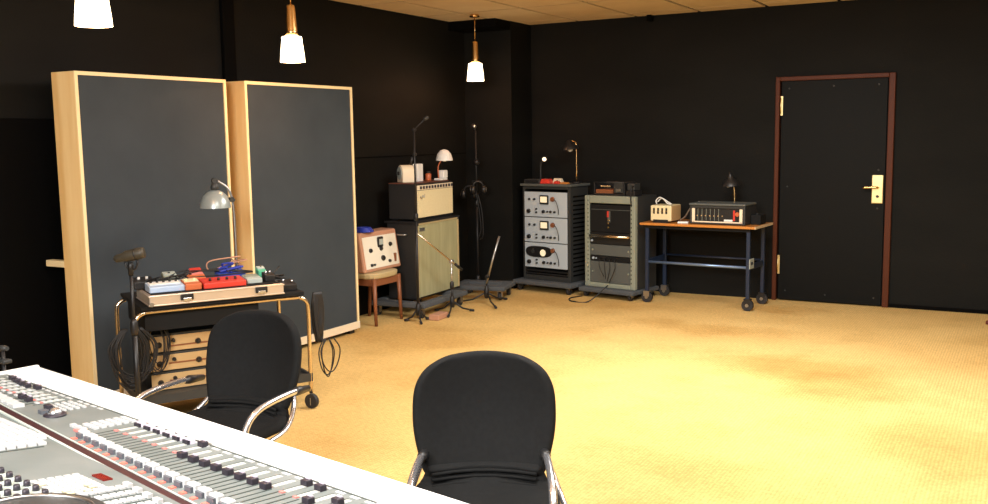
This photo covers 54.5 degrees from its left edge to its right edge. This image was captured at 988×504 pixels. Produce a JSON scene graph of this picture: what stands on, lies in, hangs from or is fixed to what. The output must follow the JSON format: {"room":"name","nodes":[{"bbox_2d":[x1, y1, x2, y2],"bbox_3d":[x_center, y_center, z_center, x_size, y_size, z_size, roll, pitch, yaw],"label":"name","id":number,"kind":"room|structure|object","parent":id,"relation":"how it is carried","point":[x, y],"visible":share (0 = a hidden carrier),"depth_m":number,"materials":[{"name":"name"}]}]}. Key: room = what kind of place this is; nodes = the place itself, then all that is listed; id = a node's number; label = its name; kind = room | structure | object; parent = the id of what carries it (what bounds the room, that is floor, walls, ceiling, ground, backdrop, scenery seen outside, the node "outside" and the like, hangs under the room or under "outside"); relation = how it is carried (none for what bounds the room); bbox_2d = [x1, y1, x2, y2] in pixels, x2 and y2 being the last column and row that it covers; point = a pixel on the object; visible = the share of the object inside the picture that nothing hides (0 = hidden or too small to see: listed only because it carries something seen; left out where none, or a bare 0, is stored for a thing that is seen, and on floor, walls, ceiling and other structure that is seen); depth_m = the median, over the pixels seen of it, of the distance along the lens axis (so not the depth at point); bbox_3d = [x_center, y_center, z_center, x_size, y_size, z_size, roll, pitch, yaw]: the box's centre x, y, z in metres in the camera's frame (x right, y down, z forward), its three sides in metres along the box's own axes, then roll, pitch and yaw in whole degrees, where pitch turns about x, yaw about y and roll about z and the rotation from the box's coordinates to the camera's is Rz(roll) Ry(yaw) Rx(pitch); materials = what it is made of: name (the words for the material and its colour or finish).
{"room":"studio","nodes":[
{"label":"studio","id":0,"kind":"room"},
{"bbox_2d":[0,0,467,315],"bbox_3d":[-2.898,-0.436,5.827,0.120,2.790,11.560,3,8,29],"label":"wall","id":1,"kind":"structure","parent":0,"point":[400,69],"depth_m":8.07,"materials":[{"name":"black paint"}]},
{"bbox_2d":[0,118,71,376],"bbox_3d":[-4.103,0.370,3.583,0.030,1.765,5.920,3,8,29],"label":"wall panel","id":2,"kind":"object","parent":1,"relation":"attached to","point":[34,327],"depth_m":5.83,"materials":[{"name":"black"}]},
{"bbox_2d":[219,0,236,81],"bbox_3d":[-1.977,-0.629,7.304,0.035,2.790,0.120,3,8,29],"label":"trim","id":3,"kind":"structure","parent":1,"relation":"attached to","point":[226,7],"depth_m":7.17,"materials":[{"name":"black"}]},
{"bbox_2d":[356,153,464,157],"bbox_3d":[-1.129,-0.872,8.834,0.006,0.008,3.410,3,8,29],"label":"trim","id":4,"kind":"structure","parent":1,"relation":"attached to","point":[451,153],"depth_m":9.27,"materials":[{"name":"black"}]},
{"bbox_2d":[448,18,509,32],"bbox_3d":[-0.153,-2.328,9.880,0.560,0.090,0.320,3,8,29],"label":"trim","id":5,"kind":"structure","parent":1,"relation":"attached to","point":[491,24],"depth_m":9.77,"materials":[{"name":"black"}]},
{"bbox_2d":[157,285,987,503],"bbox_3d":[0.938,1.199,3.877,8.820,0.100,11.560,3,8,29],"label":"floor","id":6,"kind":"structure","parent":0,"point":[672,398],"depth_m":5.99,"materials":[{"name":"carpet"}]},
{"bbox_2d":[124,260,140,395],"bbox_3d":[-1.897,0.534,5.130,0.408,1.000,0.389,3,8,29],"label":"microphone stand","id":7,"kind":"object","parent":6,"relation":"on","point":[133,323],"visible":0.52,"depth_m":5.06,"materials":[{"name":"black metal"}]},
{"bbox_2d":[113,247,145,262],"bbox_3d":[-1.909,0.015,5.026,0.164,0.079,0.062,-1,7,-1],"label":"microphone","id":8,"kind":"object","parent":7,"relation":"attached to","point":[138,253],"visible":1,"depth_m":5.00,"materials":[{"name":"grey"}]},
{"bbox_2d":[46,71,234,395],"bbox_3d":[-2.285,-0.119,6.293,0.385,2.030,1.205,3,8,29],"label":"acoustic baffle","id":9,"kind":"object","parent":6,"relation":"on","point":[138,156],"visible":0.65,"depth_m":5.94,"materials":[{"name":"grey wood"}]},
{"bbox_2d":[108,289,323,408],"bbox_3d":[-1.677,0.597,5.756,1.266,0.718,0.650,-5,8,-30],"label":"table","id":10,"kind":"object","parent":6,"relation":"on","point":[167,317],"depth_m":5.44,"materials":[{"name":"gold metal"}]},
{"bbox_2d":[139,362,205,390],"bbox_3d":[-1.796,0.710,5.757,0.560,0.106,0.380,-5,8,-30],"label":"rack","id":11,"kind":"object","parent":10,"relation":"on","point":[153,380],"visible":0.23,"depth_m":5.55,"materials":[{"name":"beige wood"}]},
{"bbox_2d":[138,345,206,372],"bbox_3d":[-1.798,0.600,5.744,0.560,0.105,0.380,-5,8,-30],"label":"rack","id":12,"kind":"object","parent":11,"relation":"on","point":[196,357],"visible":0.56,"depth_m":5.55,"materials":[{"name":"beige wood"}]},
{"bbox_2d":[138,324,214,353],"bbox_3d":[-1.800,0.491,5.731,0.560,0.105,0.380,-5,8,-30],"label":"drawer","id":13,"kind":"object","parent":12,"relation":"on","point":[197,336],"visible":0.48,"depth_m":5.55,"materials":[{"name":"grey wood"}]},
{"bbox_2d":[128,302,258,331],"bbox_3d":[-1.781,0.345,5.679,0.640,0.102,0.500,-5,8,-30],"label":"tray","id":14,"kind":"object","parent":10,"relation":"on","point":[208,316],"depth_m":5.43,"materials":[{"name":"black"}]},
{"bbox_2d":[136,280,284,306],"bbox_3d":[-1.641,0.224,5.566,0.763,0.066,0.382,-5,8,-30],"label":"case","id":15,"kind":"object","parent":10,"relation":"on","point":[265,288],"visible":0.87,"depth_m":5.41,"materials":[{"name":"beige wood"}]},
{"bbox_2d":[133,276,153,289],"bbox_3d":[-2.004,0.174,5.479,0.110,0.065,0.090,-5,8,-30],"label":"effect pedal","id":16,"kind":"object","parent":15,"relation":"on","point":[138,282],"visible":0.66,"depth_m":5.44,"materials":[{"name":"black plastic"}]},
{"bbox_2d":[146,268,252,281],"bbox_3d":[-1.722,0.128,5.607,0.603,0.047,0.141,-5,8,-32],"label":"cable","id":17,"kind":"object","parent":16,"relation":"on","point":[214,269],"visible":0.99,"depth_m":5.59,"materials":[{"name":"black plastic"}]},
{"bbox_2d":[145,279,184,293],"bbox_3d":[-1.844,0.190,5.378,0.190,0.052,0.130,-5,8,-30],"label":"effect pedal","id":18,"kind":"object","parent":15,"relation":"on","point":[170,285],"visible":1,"depth_m":5.34,"materials":[{"name":"blue"}]},
{"bbox_2d":[161,271,178,280],"bbox_3d":[-1.875,0.156,5.554,0.080,0.078,0.090,-5,8,-30],"label":"effect pedal","id":19,"kind":"object","parent":15,"relation":"on","point":[163,274],"visible":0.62,"depth_m":5.54,"materials":[{"name":"grey paint"}]},
{"bbox_2d":[181,278,201,290],"bbox_3d":[-1.714,0.179,5.431,0.090,0.056,0.120,-5,8,-30],"label":"effect pedal","id":20,"kind":"object","parent":15,"relation":"on","point":[191,283],"visible":0.95,"depth_m":5.39,"materials":[{"name":"orange metal"}]},
{"bbox_2d":[188,267,202,274],"bbox_3d":[-1.747,0.140,5.630,0.070,0.088,0.080,-5,8,-30],"label":"effect pedal","id":21,"kind":"object","parent":15,"relation":"on","point":[197,268],"visible":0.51,"depth_m":5.62,"materials":[{"name":"red"}]},
{"bbox_2d":[187,274,205,278],"bbox_3d":[-1.724,0.162,5.564,0.100,0.059,0.050,-5,8,-30],"label":"effect pedal","id":22,"kind":"object","parent":15,"relation":"on","point":[190,276],"visible":0.36,"depth_m":5.56,"materials":[{"name":"orange"}]},
{"bbox_2d":[198,275,245,288],"bbox_3d":[-1.563,0.169,5.520,0.240,0.052,0.140,-5,8,-30],"label":"effect pedal","id":23,"kind":"object","parent":15,"relation":"on","point":[236,280],"visible":0.93,"depth_m":5.48,"materials":[{"name":"red metal"}]},
{"bbox_2d":[215,268,245,276],"bbox_3d":[-1.575,0.135,5.732,0.160,0.069,0.100,-5,8,-30],"label":"effect pedal","id":24,"kind":"object","parent":15,"relation":"on","point":[216,273],"visible":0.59,"depth_m":5.70,"materials":[{"name":"blue metal"}]},
{"bbox_2d":[206,256,246,268],"bbox_3d":[-1.590,0.068,5.733,0.094,0.083,0.241,5,9,42],"label":"cable","id":25,"kind":"object","parent":24,"relation":"on","point":[237,260],"visible":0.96,"depth_m":5.75,"materials":[{"name":"orange plastic"}]},
{"bbox_2d":[215,262,243,272],"bbox_3d":[-1.582,0.092,5.731,0.159,0.064,0.091,-5,8,-32],"label":"cable","id":26,"kind":"object","parent":24,"relation":"on","point":[225,267],"visible":0.94,"depth_m":5.72,"materials":[{"name":"blue plastic"}]},
{"bbox_2d":[241,274,261,283],"bbox_3d":[-1.425,0.156,5.649,0.090,0.042,0.120,-5,8,-30],"label":"effect pedal","id":27,"kind":"object","parent":15,"relation":"on","point":[250,278],"visible":0.88,"depth_m":5.61,"materials":[{"name":"grey metal"}]},
{"bbox_2d":[255,266,265,277],"bbox_3d":[-1.404,0.124,5.786,0.050,0.073,0.070,-5,8,-30],"label":"effect pedal","id":28,"kind":"object","parent":15,"relation":"on","point":[258,270],"visible":0.52,"depth_m":5.77,"materials":[{"name":"green"}]},
{"bbox_2d":[262,270,274,281],"bbox_3d":[-1.339,0.141,5.699,0.060,0.056,0.080,-5,8,-30],"label":"effect pedal","id":29,"kind":"object","parent":15,"relation":"on","point":[266,276],"visible":0.98,"depth_m":5.67,"materials":[{"name":"black metal"}]},
{"bbox_2d":[260,265,286,278],"bbox_3d":[-1.333,0.120,5.793,0.162,0.080,0.143,-5,8,-32],"label":"cable","id":30,"kind":"object","parent":15,"relation":"on","point":[279,275],"visible":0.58,"depth_m":5.81,"materials":[{"name":"black plastic"}]},
{"bbox_2d":[121,371,303,396],"bbox_3d":[-1.676,0.769,5.789,0.990,0.020,0.560,-5,8,-30],"label":"shelf","id":31,"kind":"object","parent":10,"relation":"attached to","point":[199,390],"depth_m":5.47,"materials":[{"name":"grey"}]},
{"bbox_2d":[200,178,237,265],"bbox_3d":[-1.662,-0.119,5.885,0.257,0.672,0.184,-5,8,-30],"label":"desk lamp","id":32,"kind":"object","parent":10,"relation":"on","point":[213,199],"visible":0.8,"depth_m":5.81,"materials":[{"name":"silver metal"}]},
{"bbox_2d":[277,279,296,290],"bbox_3d":[-1.244,0.196,5.773,0.085,0.061,0.120,-5,8,-30],"label":"effect pedal","id":33,"kind":"object","parent":10,"relation":"on","point":[289,285],"visible":0.86,"depth_m":5.74,"materials":[{"name":"black plastic"}]},
{"bbox_2d":[318,337,340,376],"bbox_3d":[-1.012,0.649,5.915,0.146,0.244,0.018,-6,8,-34],"label":"cable coil","id":34,"kind":"object","parent":10,"relation":"hanging from","point":[324,341],"visible":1,"depth_m":5.91,"materials":[{"name":"black rubber"}]},
{"bbox_2d":[135,310,310,441],"bbox_3d":[-1.091,0.725,3.883,0.618,0.898,0.619,2,8,23],"label":"office chair","id":35,"kind":"object","parent":6,"relation":"on","point":[254,357],"visible":0.7,"depth_m":4.04,"materials":[{"name":"fabric"}]},
{"bbox_2d":[0,365,467,503],"bbox_3d":[-1.133,0.915,2.481,2.660,0.860,1.150,5,9,40],"label":"mixing console","id":36,"kind":"object","parent":6,"relation":"on","point":[64,439],"visible":1,"depth_m":2.56,"materials":[{"name":"white"}]},
{"bbox_2d":[0,345,11,370],"bbox_3d":[-1.958,0.778,3.884,0.200,0.818,0.200,3,8,29],"label":"microphone","id":37,"kind":"object","parent":36,"relation":"on","point":[3,348],"visible":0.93,"depth_m":3.83,"materials":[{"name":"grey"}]},
{"bbox_2d":[226,81,359,344],"bbox_3d":[-1.530,-0.272,7.462,0.215,2.030,1.230,3,8,29],"label":"acoustic baffle","id":38,"kind":"object","parent":6,"relation":"on","point":[291,146],"visible":0.75,"depth_m":7.34,"materials":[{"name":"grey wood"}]},
{"bbox_2d":[358,268,402,326],"bbox_3d":[-1.089,0.388,8.518,0.406,0.456,0.426,3,8,29],"label":"stool","id":39,"kind":"object","parent":6,"relation":"on","point":[374,279],"visible":0.68,"depth_m":8.35,"materials":[{"name":"brown wood"}]},
{"bbox_2d":[357,228,400,273],"bbox_3d":[-1.069,-0.018,8.523,0.232,0.345,0.550,3,8,29],"label":"instrument","id":40,"kind":"object","parent":39,"relation":"on","point":[377,250],"visible":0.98,"depth_m":8.44,"materials":[{"name":"brown wood"}]},
{"bbox_2d":[356,227,373,232],"bbox_3d":[-1.137,-0.196,8.377,0.184,0.041,0.167,3,8,29],"label":"roll","id":41,"kind":"object","parent":40,"relation":"on","point":[359,229],"visible":0.88,"depth_m":8.31,"materials":[{"name":"blue"}]},
{"bbox_2d":[404,116,428,324],"bbox_3d":[-0.657,-0.278,8.370,0.241,1.797,0.211,6,10,44],"label":"microphone stand","id":42,"kind":"object","parent":6,"relation":"on","point":[417,311],"visible":1,"depth_m":8.36,"materials":[{"name":"black metal"}]},
{"bbox_2d":[372,290,467,317],"bbox_3d":[-0.696,0.476,9.047,0.580,0.139,0.840,3,8,26],"label":"furniture dolly","id":43,"kind":"object","parent":6,"relation":"on","point":[383,301],"visible":0.64,"depth_m":8.78,"materials":[{"name":"grey carpet"}]},
{"bbox_2d":[384,215,459,299],"bbox_3d":[-0.675,0.035,9.107,0.355,0.718,0.837,3,8,27],"label":"speaker cabinet","id":44,"kind":"object","parent":43,"relation":"on","point":[442,233],"visible":0.82,"depth_m":8.88,"materials":[{"name":"black"}]},
{"bbox_2d":[388,180,452,220],"bbox_3d":[-0.675,-0.492,9.037,0.316,0.344,0.670,3,8,27],"label":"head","id":45,"kind":"object","parent":44,"relation":"on","point":[434,197],"visible":0.91,"depth_m":8.80,"materials":[{"name":"black vinyl"},{"name":"beige vinyl"},{"name":"black plastic"}]},
{"bbox_2d":[397,165,413,182],"bbox_3d":[-0.822,-0.723,8.861,0.139,0.160,0.150,-4,8,-26],"label":"radio","id":46,"kind":"object","parent":45,"relation":"on","point":[405,173],"visible":0.9,"depth_m":8.81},
{"bbox_2d":[397,167,401,179],"bbox_3d":[-0.871,-0.724,8.838,0.006,0.115,0.116,-4,8,-26],"label":"fan grille","id":47,"kind":"object","parent":46,"relation":"attached to","point":[399,170],"depth_m":8.82,"materials":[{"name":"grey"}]},
{"bbox_2d":[413,164,422,181],"bbox_3d":[-0.713,-0.744,9.003,0.060,0.165,0.090,3,8,29],"label":"box","id":48,"kind":"object","parent":45,"relation":"on","point":[419,167],"visible":0.8,"depth_m":8.97,"materials":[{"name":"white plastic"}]},
{"bbox_2d":[425,171,430,180],"bbox_3d":[-0.626,-0.724,9.141,0.056,0.088,0.056,3,8,29],"label":"jar","id":49,"kind":"object","parent":45,"relation":"on","point":[427,175],"visible":1,"depth_m":9.12,"materials":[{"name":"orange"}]},
{"bbox_2d":[417,187,452,217],"bbox_3d":[-0.547,-0.467,8.975,0.013,0.245,0.636,3,8,27],"label":"grille","id":50,"kind":"object","parent":45,"relation":"attached to","point":[432,202],"depth_m":8.95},
{"bbox_2d":[434,149,452,179],"bbox_3d":[-0.489,-0.840,9.232,0.164,0.293,0.206,3,8,29],"label":"desk lamp","id":51,"kind":"object","parent":45,"relation":"on","point":[443,155],"visible":1,"depth_m":9.19,"materials":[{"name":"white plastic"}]},
{"bbox_2d":[418,219,457,296],"bbox_3d":[-0.529,0.046,9.055,0.015,0.665,0.730,3,8,27],"label":"grille","id":52,"kind":"object","parent":44,"relation":"attached to","point":[434,269],"depth_m":9.02,"materials":[{"name":"beige fabric"}]},
{"bbox_2d":[429,311,447,320],"bbox_3d":[-0.496,0.573,8.601,0.100,0.050,0.200,2,8,23],"label":"parcel","id":53,"kind":"object","parent":6,"relation":"on","point":[439,315],"visible":1,"depth_m":8.54,"materials":[{"name":"brown cardboard"}]},
{"bbox_2d":[418,234,473,317],"bbox_3d":[-0.487,0.189,8.684,0.354,0.790,0.627,3,8,29],"label":"microphone stand","id":54,"kind":"object","parent":6,"relation":"on","point":[452,302],"visible":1,"depth_m":8.80,"materials":[{"name":"black metal"}]},
{"bbox_2d":[470,123,481,292],"bbox_3d":[-0.203,-0.458,9.991,0.344,1.750,0.312,3,8,29],"label":"microphone stand","id":55,"kind":"object","parent":6,"relation":"on","point":[476,161],"visible":0.62,"depth_m":10.01,"materials":[{"name":"black metal"}]},
{"bbox_2d":[460,185,475,198],"bbox_3d":[-0.262,-0.626,10.000,0.170,0.142,0.096,0,7,9],"label":"headphones","id":56,"kind":"object","parent":55,"relation":"hanging from","point":[463,193],"visible":0.73,"depth_m":9.98,"materials":[{"name":"black plastic"}]},
{"bbox_2d":[460,190,466,198],"bbox_3d":[-0.317,-0.603,10.011,0.070,0.096,0.099,3,8,29],"label":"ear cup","id":57,"kind":"object","parent":56,"relation":"on","point":[463,193],"depth_m":9.98,"materials":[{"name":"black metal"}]},
{"bbox_2d":[470,181,486,193],"bbox_3d":[-0.164,-0.666,9.905,0.170,0.142,0.096,-2,7,-6],"label":"headphones","id":58,"kind":"object","parent":55,"relation":"hanging from","point":[472,187],"visible":1,"depth_m":9.88,"materials":[{"name":"black plastic"}]},
{"bbox_2d":[470,185,474,193],"bbox_3d":[-0.218,-0.642,9.902,0.048,0.096,0.096,-2,7,-6],"label":"ear cup","id":59,"kind":"object","parent":58,"relation":"on","point":[472,188],"depth_m":9.87,"materials":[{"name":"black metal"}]},
{"bbox_2d":[475,192,483,239],"bbox_3d":[-0.146,-0.374,9.922,0.085,0.501,0.027,1,7,18],"label":"headphone cable","id":60,"kind":"object","parent":58,"relation":"hanging from","point":[475,192],"visible":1,"depth_m":9.91,"materials":[{"name":"black plastic"}]},
{"bbox_2d":[481,185,486,193],"bbox_3d":[-0.109,-0.645,9.913,0.081,0.096,0.095,3,8,29],"label":"ear cup","id":61,"kind":"object","parent":58,"relation":"on","point":[483,188],"depth_m":9.88,"materials":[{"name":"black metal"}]},
{"bbox_2d":[453,279,515,299],"bbox_3d":[-0.104,0.384,9.730,0.560,0.139,0.420,1,7,17],"label":"furniture dolly","id":62,"kind":"object","parent":6,"relation":"on","point":[499,287],"visible":0.8,"depth_m":9.60,"materials":[{"name":"grey carpet"}]},
{"bbox_2d":[463,236,507,308],"bbox_3d":[-0.082,0.170,9.320,0.505,0.662,0.496,3,8,29],"label":"microphone stand","id":63,"kind":"object","parent":6,"relation":"on","point":[486,293],"visible":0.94,"depth_m":9.27,"materials":[{"name":"black metal"}]},
{"bbox_2d":[407,350,567,503],"bbox_3d":[-0.032,0.813,3.020,0.618,0.898,0.619,-1,7,1],"label":"office chair","id":64,"kind":"object","parent":6,"relation":"on","point":[484,422],"visible":0.98,"depth_m":3.19,"materials":[{"name":"fabric"}]},
{"bbox_2d":[513,277,584,294],"bbox_3d":[0.639,0.340,10.105,0.740,0.114,0.500,5,9,39],"label":"furniture dolly","id":65,"kind":"object","parent":6,"relation":"on","point":[520,282],"visible":0.57,"depth_m":9.87,"materials":[{"name":"grey carpet"}]},
{"bbox_2d":[520,183,589,282],"bbox_3d":[0.641,-0.217,10.050,0.640,1.004,0.360,5,9,39],"label":"equipment rack","id":66,"kind":"object","parent":65,"relation":"on","point":[575,272],"visible":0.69,"depth_m":9.87,"materials":[{"name":"grey metal"}]},
{"bbox_2d":[524,179,540,183],"bbox_3d":[0.429,-0.739,10.020,0.200,0.045,0.123,5,9,39],"label":"control box","id":67,"kind":"object","parent":66,"relation":"on","point":[530,181],"visible":0.83,"depth_m":9.97,"materials":[{"name":"grey plastic"}]},
{"bbox_2d":[540,156,546,178],"bbox_3d":[0.509,-0.869,10.117,0.128,0.277,0.086,5,9,39],"label":"lamp","id":68,"kind":"object","parent":66,"relation":"on","point":[544,158],"visible":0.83,"depth_m":10.08,"materials":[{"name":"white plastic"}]},
{"bbox_2d":[524,190,567,217],"bbox_3d":[0.602,-0.500,9.972,0.536,0.256,0.306,5,9,39],"label":"amplifier","id":69,"kind":"object","parent":66,"relation":"in","point":[539,203],"visible":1,"depth_m":9.87,"materials":[{"name":"grey metal"}]},
{"bbox_2d":[525,241,567,269],"bbox_3d":[0.610,0.026,10.036,0.536,0.256,0.306,5,9,39],"label":"amplifier","id":70,"kind":"object","parent":66,"relation":"in","point":[537,254],"visible":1,"depth_m":9.93,"materials":[{"name":"grey metal"}]},
{"bbox_2d":[540,178,552,183],"bbox_3d":[0.544,-0.735,9.916,0.125,0.058,0.086,5,9,39],"label":"red pedal","id":71,"kind":"object","parent":66,"relation":"on","point":[543,181],"visible":0.98,"depth_m":9.88,"materials":[{"name":"red metal"}]},
{"bbox_2d":[525,216,567,243],"bbox_3d":[0.606,-0.237,10.004,0.536,0.256,0.306,5,9,39],"label":"amplifier","id":72,"kind":"object","parent":66,"relation":"in","point":[537,229],"visible":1,"depth_m":9.90,"materials":[{"name":"grey metal"}]},
{"bbox_2d":[526,269,567,276],"bbox_3d":[0.553,0.215,9.984,0.540,0.045,0.020,5,9,39],"label":"grille","id":73,"kind":"object","parent":66,"relation":"attached to","point":[528,274],"depth_m":10.01,"materials":[{"name":"black metal"}]},
{"bbox_2d":[553,177,563,182],"bbox_3d":[0.661,-0.736,9.886,0.115,0.063,0.058,5,9,39],"label":"box","id":74,"kind":"object","parent":66,"relation":"on","point":[558,178],"visible":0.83,"depth_m":9.86,"materials":[{"name":"beige"}]},
{"bbox_2d":[561,139,580,183],"bbox_3d":[0.792,-0.929,9.858,0.206,0.451,0.184,5,9,39],"label":"desk lamp","id":75,"kind":"object","parent":66,"relation":"on","point":[569,145],"visible":1,"depth_m":9.82,"materials":[{"name":"black metal"}]},
{"bbox_2d":[573,195,584,276],"bbox_3d":[0.880,-0.169,9.868,0.006,0.825,0.230,5,9,39],"label":"vent","id":76,"kind":"object","parent":66,"relation":"attached to","point":[578,200],"depth_m":9.86,"materials":[{"name":"black metal"}]},
{"bbox_2d":[568,285,607,302],"bbox_3d":[0.883,0.399,9.416,0.285,0.170,0.401,-6,8,-35],"label":"cable","id":77,"kind":"object","parent":6,"relation":"on","point":[607,285],"visible":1,"depth_m":9.32,"materials":[{"name":"black plastic"}]},
{"bbox_2d":[579,285,658,300],"bbox_3d":[1.256,0.392,9.670,0.640,0.099,0.500,5,9,40],"label":"furniture dolly","id":78,"kind":"object","parent":6,"relation":"on","point":[630,294],"visible":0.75,"depth_m":9.46,"materials":[{"name":"grey plastic"}]},
{"bbox_2d":[585,194,656,290],"bbox_3d":[1.267,-0.116,9.631,0.590,0.915,0.402,5,9,40],"label":"equipment rack","id":79,"kind":"object","parent":78,"relation":"on","point":[641,205],"visible":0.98,"depth_m":9.42,"materials":[{"name":"grey metal"}]},
{"bbox_2d":[589,231,629,245],"bbox_3d":[1.209,-0.141,9.557,0.477,0.114,0.284,5,9,40],"label":"rack","id":80,"kind":"object","parent":79,"relation":"in","point":[611,238],"visible":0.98,"depth_m":9.47,"materials":[{"name":"black metal"}]},
{"bbox_2d":[590,260,629,284],"bbox_3d":[1.224,0.193,9.612,0.474,0.209,0.248,5,9,40],"label":"rack","id":81,"kind":"object","parent":79,"relation":"in","point":[621,275],"visible":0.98,"depth_m":9.52,"materials":[{"name":"grey metal"}]},
{"bbox_2d":[590,255,629,282],"bbox_3d":[1.208,0.166,9.589,0.474,0.261,0.299,5,9,40],"label":"rack","id":82,"kind":"object","parent":79,"relation":"in","point":[614,259],"visible":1,"depth_m":9.49,"materials":[{"name":"black metal"}]},
{"bbox_2d":[590,243,629,257],"bbox_3d":[1.221,-0.026,9.585,0.474,0.109,0.248,5,9,40],"label":"rack","id":83,"kind":"object","parent":79,"relation":"in","point":[595,249],"visible":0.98,"depth_m":9.50,"materials":[{"name":"grey metal"}]},
{"bbox_2d":[590,203,630,233],"bbox_3d":[1.215,-0.339,9.545,0.474,0.270,0.254,5,9,40],"label":"rack","id":84,"kind":"object","parent":79,"relation":"in","point":[604,217],"visible":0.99,"depth_m":9.46,"materials":[{"name":"black metal"}]},
{"bbox_2d":[593,181,635,195],"bbox_3d":[1.201,-0.632,9.537,0.360,0.134,0.225,5,9,40],"label":"machine","id":85,"kind":"object","parent":79,"relation":"on","point":[605,188],"visible":0.88,"depth_m":9.47,"materials":[{"name":"black plastic"}]},
{"bbox_2d":[626,183,641,205],"bbox_3d":[1.347,-0.560,9.337,0.100,0.216,0.193,5,9,40],"label":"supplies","id":86,"kind":"object","parent":79,"relation":"on","point":[633,189],"visible":1,"depth_m":9.31,"materials":[{"name":"black plastic"}]},
{"bbox_2d":[640,219,772,310],"bbox_3d":[2.014,0.104,9.150,1.126,0.774,0.520,4,8,33],"label":"table","id":87,"kind":"object","parent":6,"relation":"on","point":[747,304],"visible":0.95,"depth_m":9.05,"materials":[{"name":"orange wood"}]},
{"bbox_2d":[651,204,680,222],"bbox_3d":[1.648,-0.373,9.223,0.213,0.165,0.255,4,8,33],"label":"amplifier","id":88,"kind":"object","parent":87,"relation":"on","point":[660,213],"visible":0.99,"depth_m":9.14,"materials":[{"name":"beige metal"}]},
{"bbox_2d":[656,197,671,204],"bbox_3d":[1.628,-0.493,9.203,0.172,0.073,0.050,6,9,43],"label":"power cable","id":89,"kind":"object","parent":88,"relation":"on","point":[665,200],"visible":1,"depth_m":9.20,"materials":[{"name":"white plastic"}]},
{"bbox_2d":[677,221,688,223],"bbox_3d":[1.782,-0.279,9.047,0.100,0.018,0.070,1,7,18],"label":"folded cloth","id":90,"kind":"object","parent":87,"relation":"on","point":[678,222],"visible":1,"depth_m":9.03,"materials":[{"name":"white fabric"}]},
{"bbox_2d":[679,201,699,220],"bbox_3d":[1.865,-0.391,9.171,0.208,0.199,0.016,4,8,33],"label":"cable","id":91,"kind":"object","parent":87,"relation":"on","point":[698,201],"visible":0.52,"depth_m":9.19,"materials":[{"name":"grey rubber"}]},
{"bbox_2d":[689,201,756,224],"bbox_3d":[2.138,-0.366,8.970,0.540,0.191,0.340,4,8,33],"label":"amplifier","id":92,"kind":"object","parent":87,"relation":"on","point":[702,212],"visible":0.97,"depth_m":8.84,"materials":[{"name":"grey metal"}]},
{"bbox_2d":[722,172,739,201],"bbox_3d":[2.251,-0.524,9.128,0.176,0.470,0.175,4,8,33],"label":"desk lamp","id":93,"kind":"object","parent":87,"relation":"on","point":[730,181],"visible":0.79,"depth_m":9.07,"materials":[{"name":"black metal"}]},
{"bbox_2d":[751,213,765,224],"bbox_3d":[2.441,-0.308,8.862,0.090,0.100,0.160,4,8,33],"label":"box","id":94,"kind":"object","parent":87,"relation":"on","point":[756,219],"visible":1,"depth_m":8.80,"materials":[{"name":"black"}]},
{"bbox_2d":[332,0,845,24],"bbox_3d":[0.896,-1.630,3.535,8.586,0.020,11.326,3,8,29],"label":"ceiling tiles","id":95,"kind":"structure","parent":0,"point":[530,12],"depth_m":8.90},
{"bbox_2d":[74,0,112,27],"bbox_3d":[-1.851,-1.360,4.389,0.166,0.640,0.166,3,8,29],"label":"pendant lamp","id":96,"kind":"object","parent":95,"relation":"hanging from","point":[88,13],"visible":1,"depth_m":4.36,"materials":[{"name":"white glass"}]},
{"bbox_2d":[280,0,304,62],"bbox_3d":[-1.366,-1.610,6.452,0.166,0.655,0.166,3,8,29],"label":"pendant lamp","id":97,"kind":"object","parent":95,"relation":"hanging from","point":[292,51],"visible":1,"depth_m":6.43,"materials":[{"name":"white glass"}]},
{"bbox_2d":[467,14,483,80],"bbox_3d":[-0.185,-1.987,9.341,0.166,0.635,0.166,3,8,29],"label":"pendant lamp","id":98,"kind":"object","parent":95,"relation":"hanging from","point":[475,69],"visible":1,"depth_m":9.31,"materials":[{"name":"white glass"}]},
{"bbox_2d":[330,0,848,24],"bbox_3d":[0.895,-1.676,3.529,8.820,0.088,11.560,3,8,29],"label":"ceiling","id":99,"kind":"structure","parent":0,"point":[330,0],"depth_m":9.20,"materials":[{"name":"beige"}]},
{"bbox_2d":[531,0,987,309],"bbox_3d":[3.716,-0.879,8.673,8.620,2.790,0.120,3,8,29],"label":"wall","id":100,"kind":"structure","parent":0,"point":[671,105],"depth_m":9.25,"materials":[{"name":"black paint"}]},
{"bbox_2d":[464,21,531,288],"bbox_3d":[0.057,-1.031,10.380,0.560,2.790,0.460,3,8,29],"label":"column","id":101,"kind":"structure","parent":100,"relation":"attached to","point":[500,107],"depth_m":10.18,"materials":[{"name":"black paint"}]},
{"bbox_2d":[646,15,652,21],"bbox_3d":[1.553,-2.329,9.560,0.050,0.060,0.070,3,8,29],"label":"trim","id":102,"kind":"structure","parent":100,"relation":"attached to","point":[649,18],"depth_m":9.53,"materials":[{"name":"black"}]},
{"bbox_2d":[771,72,896,307],"bbox_3d":[3.139,-0.570,8.938,1.055,2.130,0.133,3,8,29],"label":"door","id":103,"kind":"structure","parent":100,"relation":"in","point":[831,172],"depth_m":8.93,"materials":[{"name":"black wood"}]},
{"bbox_2d":[888,304,987,313],"bbox_3d":[5.547,0.593,7.759,4.400,0.035,0.008,3,8,29],"label":"baseboard","id":104,"kind":"structure","parent":100,"relation":"attached to","point":[947,309],"depth_m":8.62,"materials":[{"name":"black wood"}]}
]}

